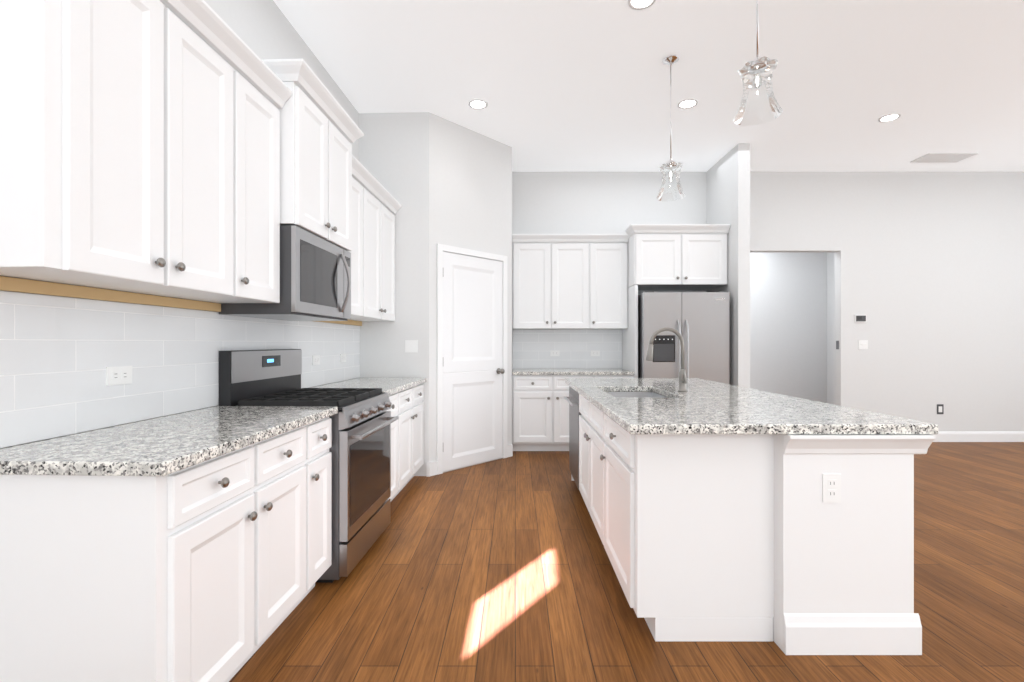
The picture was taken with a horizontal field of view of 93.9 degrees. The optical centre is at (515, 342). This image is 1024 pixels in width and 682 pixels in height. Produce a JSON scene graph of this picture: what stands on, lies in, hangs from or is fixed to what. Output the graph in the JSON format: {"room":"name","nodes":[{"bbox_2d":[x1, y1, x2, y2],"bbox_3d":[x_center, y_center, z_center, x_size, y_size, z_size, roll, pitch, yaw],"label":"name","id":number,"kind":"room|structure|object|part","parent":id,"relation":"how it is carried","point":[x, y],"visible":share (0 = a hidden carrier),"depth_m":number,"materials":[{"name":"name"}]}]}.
{"room":"kitchen","nodes":[
{"label":"kitchen","id":0,"kind":"room"},
{"bbox_2d":[0,0,358,448],"bbox_3d":[-1.613,-0.460,1.351,0.402,3.420,9.694,0,0,0],"label":"wall","id":1,"kind":"structure","parent":0,"point":[263,29],"depth_m":2.98,"materials":[{"name":"paint"}]},
{"bbox_2d":[0,0,291,311],"bbox_3d":[-1.375,-0.729,1.854,0.450,1.133,1.249,0,0,0],"label":"upper cabinet","id":2,"kind":"object","parent":1,"relation":"attached to","point":[139,151],"visible":1,"depth_m":1.60,"materials":[{"name":"white wood"}]},
{"bbox_2d":[0,291,359,447],"bbox_3d":[-1.533,0.082,2.905,0.131,0.483,3.211,0,0,0],"label":"backsplash","id":3,"kind":"structure","parent":1,"relation":"attached to","point":[58,355],"depth_m":1.89,"materials":[{"name":"tile"}]},
{"bbox_2d":[106,366,131,385],"bbox_3d":[-1.564,0.128,1.889,0.009,0.072,0.115,0,0,3],"label":"electrical outlet","id":4,"kind":"object","parent":3,"relation":"attached to","point":[118,375],"depth_m":1.88,"materials":[{"name":"white plastic"}]},
{"bbox_2d":[312,355,319,364],"bbox_3d":[-1.499,0.128,3.598,0.009,0.072,0.115,0,0,3],"label":"electrical outlet","id":5,"kind":"object","parent":3,"relation":"attached to","point":[315,358],"depth_m":3.59,"materials":[{"name":"white plastic"}]},
{"bbox_2d":[261,59,363,250],"bbox_3d":[-1.297,-1.026,2.852,0.516,0.819,0.886,0,0,0],"label":"upper cabinet","id":6,"kind":"object","parent":1,"relation":"attached to","point":[320,131],"visible":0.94,"depth_m":2.66,"materials":[{"name":"white wood"}]},
{"bbox_2d":[219,225,350,320],"bbox_3d":[-1.296,-0.379,2.853,0.494,0.459,0.767,0,0,0],"label":"microwave","id":7,"kind":"object","parent":6,"relation":"attached to","point":[315,277],"visible":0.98,"depth_m":2.63,"materials":[{"name":"grey metal"}]},
{"bbox_2d":[348,155,371,318],"bbox_3d":[-1.319,-0.750,3.443,0.410,1.088,0.423,0,0,0],"label":"upper cabinet","id":8,"kind":"object","parent":1,"relation":"attached to","point":[361,253],"depth_m":3.61,"materials":[{"name":"white wood"}]},
{"bbox_2d":[340,175,399,322],"bbox_3d":[-1.319,-0.750,4.082,0.410,1.088,0.856,0,0,0],"label":"upper cabinet","id":9,"kind":"object","parent":1,"relation":"attached to","point":[376,205],"depth_m":4.13,"materials":[{"name":"white wood"}]},
{"bbox_2d":[359,112,428,475],"bbox_3d":[-1.142,-0.460,4.560,0.669,3.420,0.145,0,0,0],"label":"wall","id":10,"kind":"structure","parent":0,"point":[394,154],"depth_m":4.50,"materials":[{"name":"paint"}]},
{"bbox_2d":[405,340,417,351],"bbox_3d":[-0.977,0.030,4.486,0.118,0.115,0.018,0,0,0],"label":"light switch","id":11,"kind":"object","parent":10,"relation":"attached to","point":[411,345],"visible":1,"depth_m":4.49,"materials":[{"name":"white plastic"}]},
{"bbox_2d":[426,462,429,476],"bbox_3d":[-0.815,1.185,4.480,0.034,0.130,0.015,0,0,0],"label":"baseboard","id":12,"kind":"structure","parent":10,"relation":"attached to","point":[427,469],"depth_m":4.47,"materials":[{"name":"white wood"}]},
{"bbox_2d":[429,112,511,472],"bbox_3d":[-0.469,-0.460,4.930,0.120,3.420,1.114,0,0,44],"label":"wall","id":13,"kind":"structure","parent":0,"point":[470,189],"depth_m":4.81,"materials":[{"name":"paint"}]},
{"bbox_2d":[430,444,512,475],"bbox_3d":[-0.421,1.185,4.883,0.014,0.130,1.114,0,0,44],"label":"baseboard","id":14,"kind":"structure","parent":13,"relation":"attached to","point":[433,468],"depth_m":4.53,"materials":[{"name":"white wood"}]},
{"bbox_2d":[437,244,506,474],"bbox_3d":[-0.418,0.152,4.881,0.662,2.196,0.688,0,0,0],"label":"pantry door","id":15,"kind":"structure","parent":13,"relation":"in","point":[471,360],"depth_m":4.85,"materials":[{"name":"white wood"}]},
{"bbox_2d":[229,442,1023,681],"bbox_3d":[3.025,1.300,2.800,9.950,0.100,12.400,0,0,0],"label":"floor","id":16,"kind":"structure","parent":0,"point":[500,570],"depth_m":2.32,"materials":[{"name":"brown wood"}]},
{"bbox_2d":[0,417,331,681],"bbox_3d":[-1.254,0.807,1.903,0.683,0.885,1.152,0,0,0],"label":"base cabinet","id":17,"kind":"object","parent":16,"relation":"on","point":[213,569],"visible":1,"depth_m":1.35,"materials":[{"name":"white wood"}]},
{"bbox_2d":[0,406,337,475],"bbox_3d":[-1.254,0.344,1.887,0.687,0.038,1.183,0,0,0],"label":"countertop","id":18,"kind":"structure","parent":17,"relation":"on","point":[164,445],"depth_m":1.56,"materials":[{"name":"stone"}]},
{"bbox_2d":[219,349,398,582],"bbox_3d":[-1.157,0.645,2.847,0.772,1.210,0.778,0,0,0],"label":"range","id":19,"kind":"object","parent":16,"relation":"on","point":[362,421],"visible":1,"depth_m":2.65,"materials":[{"name":"silver metal"}]},
{"bbox_2d":[387,389,406,501],"bbox_3d":[-1.180,0.807,3.433,0.686,0.884,0.424,0,0,0],"label":"base cabinet","id":20,"kind":"object","parent":16,"relation":"on","point":[398,400],"depth_m":3.66,"materials":[{"name":"white wood"}]},
{"bbox_2d":[309,378,426,394],"bbox_3d":[-1.178,0.344,3.865,0.691,0.038,1.291,0,0,0],"label":"countertop","id":21,"kind":"structure","parent":20,"relation":"on","point":[390,386],"depth_m":3.84,"materials":[{"name":"stone"}]},
{"bbox_2d":[407,383,423,482],"bbox_3d":[-1.180,0.807,4.078,0.686,0.884,0.866,0,0,0],"label":"base cabinet","id":22,"kind":"object","parent":16,"relation":"on","point":[407,444],"depth_m":4.16,"materials":[{"name":"white wood"}]},
{"bbox_2d":[512,375,595,450],"bbox_3d":[0.424,0.807,5.725,0.923,0.884,0.646,0,0,0],"label":"base cabinet","id":23,"kind":"object","parent":16,"relation":"on","point":[540,412],"depth_m":5.44,"materials":[{"name":"white wood"}]},
{"bbox_2d":[512,369,634,374],"bbox_3d":[0.656,0.344,5.729,1.387,0.038,0.638,0,0,0],"label":"countertop","id":24,"kind":"structure","parent":23,"relation":"on","point":[570,372],"depth_m":5.41,"materials":[{"name":"stone"}]},
{"bbox_2d":[596,375,633,377],"bbox_3d":[1.118,0.807,5.725,0.465,0.884,0.646,0,0,0],"label":"base cabinet","id":25,"kind":"object","parent":16,"relation":"on","point":[597,376],"depth_m":5.45,"materials":[{"name":"white wood"}]},
{"bbox_2d":[622,285,728,383],"bbox_3d":[1.859,0.296,5.626,1.012,1.908,0.844,0,0,0],"label":"fridge","id":26,"kind":"object","parent":16,"relation":"on","point":[698,322],"depth_m":5.28,"materials":[{"name":"silver metal"}]},
{"bbox_3d":[1.371,0.296,5.734,0.037,1.908,0.628,0,0,0],"label":"fridge panel","id":27,"kind":"part","parent":26,"relation":"part of","materials":[{"name":"white wood"}]},
{"bbox_2d":[571,392,934,654],"bbox_3d":[1.060,0.807,3.145,1.196,0.885,2.526,0,0,0],"label":"kitchen island","id":28,"kind":"object","parent":16,"relation":"on","point":[746,537],"depth_m":2.00,"materials":[{"name":"white wood"}]},
{"bbox_2d":[564,386,580,489],"bbox_3d":[0.748,0.763,4.018,0.624,0.773,0.628,0,0,0],"label":"dishwasher","id":29,"kind":"object","parent":28,"relation":"in","point":[573,402],"visible":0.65,"depth_m":3.95,"materials":[{"name":"grey metal"}]},
{"bbox_3d":[0.486,0.757,2.865,0.048,0.750,1.648,0,0,0],"label":"island fronts","id":30,"kind":"part","parent":28,"relation":"part of","materials":[{"name":"white wood"}]},
{"bbox_2d":[565,378,937,433],"bbox_3d":[1.067,0.343,3.143,1.225,0.040,2.495,0,0,0],"label":"island countertop","id":31,"kind":"structure","parent":28,"relation":"on","point":[701,406],"depth_m":2.22,"materials":[{"name":"stone"}]},
{"bbox_2d":[607,392,666,397],"bbox_3d":[0.805,0.465,3.190,0.418,0.200,0.728,0,0,0],"label":"sink","id":32,"kind":"object","parent":31,"relation":"in","point":[634,395],"depth_m":3.55,"materials":[{"name":"silver metal"}]},
{"bbox_2d":[646,328,687,391],"bbox_3d":[1.008,0.110,3.168,0.277,0.426,0.108,0,0,0],"label":"faucet","id":33,"kind":"object","parent":31,"relation":"on","point":[682,377],"visible":1,"depth_m":3.18,"materials":[{"name":"silver metal"}]},
{"bbox_2d":[822,474,840,502],"bbox_3d":[1.275,0.585,1.926,0.072,0.115,0.008,0,0,0],"label":"outlet","id":34,"kind":"object","parent":28,"relation":"attached to","point":[831,488],"visible":1,"depth_m":1.92,"materials":[{"name":"white plastic"}]},
{"bbox_2d":[273,0,1023,171],"bbox_3d":[3.025,-2.220,2.800,9.950,0.100,12.400,0,0,0],"label":"ceiling","id":35,"kind":"structure","parent":0,"point":[570,85],"depth_m":3.88,"materials":[{"name":"paint"}]},
{"bbox_2d":[468,99,487,108],"bbox_3d":[-0.340,-2.167,4.340,0.176,0.006,0.176,0,0,0],"label":"recessed light","id":36,"kind":"object","parent":35,"relation":"in","point":[477,104],"visible":1,"depth_m":4.34,"materials":[{"name":"white"}]},
{"bbox_2d":[628,0,655,9],"bbox_3d":[0.800,-2.167,3.020,0.176,0.006,0.176,0,0,0],"label":"recessed light","id":37,"kind":"object","parent":35,"relation":"in","point":[638,4],"visible":1,"depth_m":3.06,"materials":[{"name":"white"}]},
{"bbox_2d":[656,55,685,200],"bbox_3d":[1.190,-1.643,3.660,0.218,1.052,0.218,0,0,0],"label":"pendant light","id":38,"kind":"object","parent":35,"relation":"hanging from","point":[670,163],"visible":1,"depth_m":3.66,"materials":[{"name":"clear glass"}]},
{"bbox_2d":[677,99,697,108],"bbox_3d":[1.560,-2.167,4.330,0.176,0.006,0.176,0,0,0],"label":"recessed light","id":39,"kind":"object","parent":35,"relation":"in","point":[686,103],"visible":1,"depth_m":4.32,"materials":[{"name":"white"}]},
{"bbox_2d":[733,0,782,124],"bbox_3d":[1.190,-1.643,2.350,0.218,1.052,0.218,0,0,0],"label":"pendant light","id":40,"kind":"object","parent":35,"relation":"hanging from","point":[756,65],"visible":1,"depth_m":2.35,"materials":[{"name":"clear glass"}]},
{"bbox_2d":[878,113,900,121],"bbox_3d":[3.600,-2.167,4.600,0.176,0.006,0.176,0,0,0],"label":"recessed light","id":41,"kind":"object","parent":35,"relation":"in","point":[890,117],"visible":1,"depth_m":4.59,"materials":[{"name":"white"}]},
{"bbox_2d":[910,153,977,162],"bbox_3d":[5.000,-2.163,5.585,0.560,0.014,0.270,0,0,0],"label":"ceiling vent","id":42,"kind":"object","parent":35,"relation":"in","point":[942,157],"visible":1,"depth_m":5.56,"materials":[{"name":"white metal"}]},
{"bbox_2d":[707,143,749,387],"bbox_3d":[2.485,-0.460,5.620,0.130,3.420,0.860,0,0,0],"label":"wall","id":43,"kind":"structure","parent":0,"point":[728,187],"depth_m":5.23,"materials":[{"name":"paint"}]},
{"bbox_2d":[512,172,1023,431],"bbox_3d":[3.000,-0.460,6.110,10.000,3.420,0.120,0,0,0],"label":"wall","id":44,"kind":"structure","parent":0,"point":[929,275],"depth_m":6.05,"materials":[{"name":"paint"}]},
{"bbox_2d":[512,234,591,328],"bbox_3d":[0.424,-0.736,5.869,0.923,1.118,0.356,0,0,0],"label":"upper cabinet","id":45,"kind":"object","parent":44,"relation":"attached to","point":[569,281],"depth_m":5.73,"materials":[{"name":"white wood"}]},
{"bbox_2d":[512,330,621,368],"bbox_3d":[0.656,0.077,6.045,1.387,0.491,0.008,0,0,0],"label":"backsplash","id":46,"kind":"structure","parent":44,"relation":"attached to","point":[531,349],"depth_m":6.04,"materials":[{"name":"tile"}]},
{"bbox_2d":[550,350,559,355],"bbox_3d":[0.500,0.130,6.037,0.115,0.072,0.007,0,0,0],"label":"electrical outlet","id":47,"kind":"object","parent":46,"relation":"attached to","point":[557,352],"depth_m":6.03,"materials":[{"name":"white plastic"}]},
{"bbox_2d":[591,350,599,355],"bbox_3d":[1.010,0.130,6.037,0.115,0.072,0.007,0,0,0],"label":"electrical outlet","id":48,"kind":"object","parent":46,"relation":"attached to","point":[593,352],"depth_m":6.03,"materials":[{"name":"white plastic"}]},
{"bbox_2d":[592,234,628,328],"bbox_3d":[1.118,-0.736,5.869,0.465,1.118,0.356,0,0,0],"label":"upper cabinet","id":49,"kind":"object","parent":44,"relation":"attached to","point":[609,251],"depth_m":5.73,"materials":[{"name":"white wood"}]},
{"bbox_2d":[625,224,729,289],"bbox_3d":[1.857,-1.000,5.707,1.117,0.671,0.683,0,0,0],"label":"upper cabinet","id":50,"kind":"object","parent":44,"relation":"attached to","point":[677,256],"visible":0.98,"depth_m":5.43,"materials":[{"name":"white wood"}]},
{"bbox_2d":[854,315,865,321],"bbox_3d":[4.360,-0.310,6.039,0.140,0.090,0.022,0,0,0],"label":"thermostat","id":51,"kind":"object","parent":44,"relation":"attached to","point":[859,318],"visible":0.98,"depth_m":6.03,"materials":[{"name":"white"}]},
{"bbox_2d":[858,340,867,348],"bbox_3d":[4.400,0.020,6.042,0.118,0.115,0.014,0,0,0],"label":"light switch","id":52,"kind":"object","parent":44,"relation":"attached to","point":[862,344],"visible":1,"depth_m":6.04,"materials":[{"name":"white plastic"}]},
{"bbox_2d":[937,404,943,413],"bbox_3d":[5.375,0.838,6.046,0.080,0.125,0.007,0,0,0],"label":"electrical outlet","id":53,"kind":"object","parent":44,"relation":"attached to","point":[940,408],"visible":1,"depth_m":6.04,"materials":[{"name":"grey plastic"}]},
{"bbox_2d":[930,432,1023,441],"bbox_3d":[5.025,1.185,6.043,4.950,0.130,0.014,0,0,0],"label":"baseboard","id":54,"kind":"structure","parent":44,"relation":"attached to","point":[979,436],"depth_m":6.04,"materials":[{"name":"white wood"}]},
{"bbox_2d":[750,252,825,402],"bbox_3d":[3.910,-0.460,7.760,2.460,3.420,0.120,0,0,0],"label":"wall","id":55,"kind":"structure","parent":0,"point":[792,323],"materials":[{"name":"paint"}]},
{"bbox_2d":[826,252,834,404],"bbox_3d":[5.080,-0.460,6.935,0.120,3.420,1.530,0,0,0],"label":"wall","id":56,"kind":"structure","parent":0,"point":[830,256],"depth_m":7.61,"materials":[{"name":"paint"}]}
]}

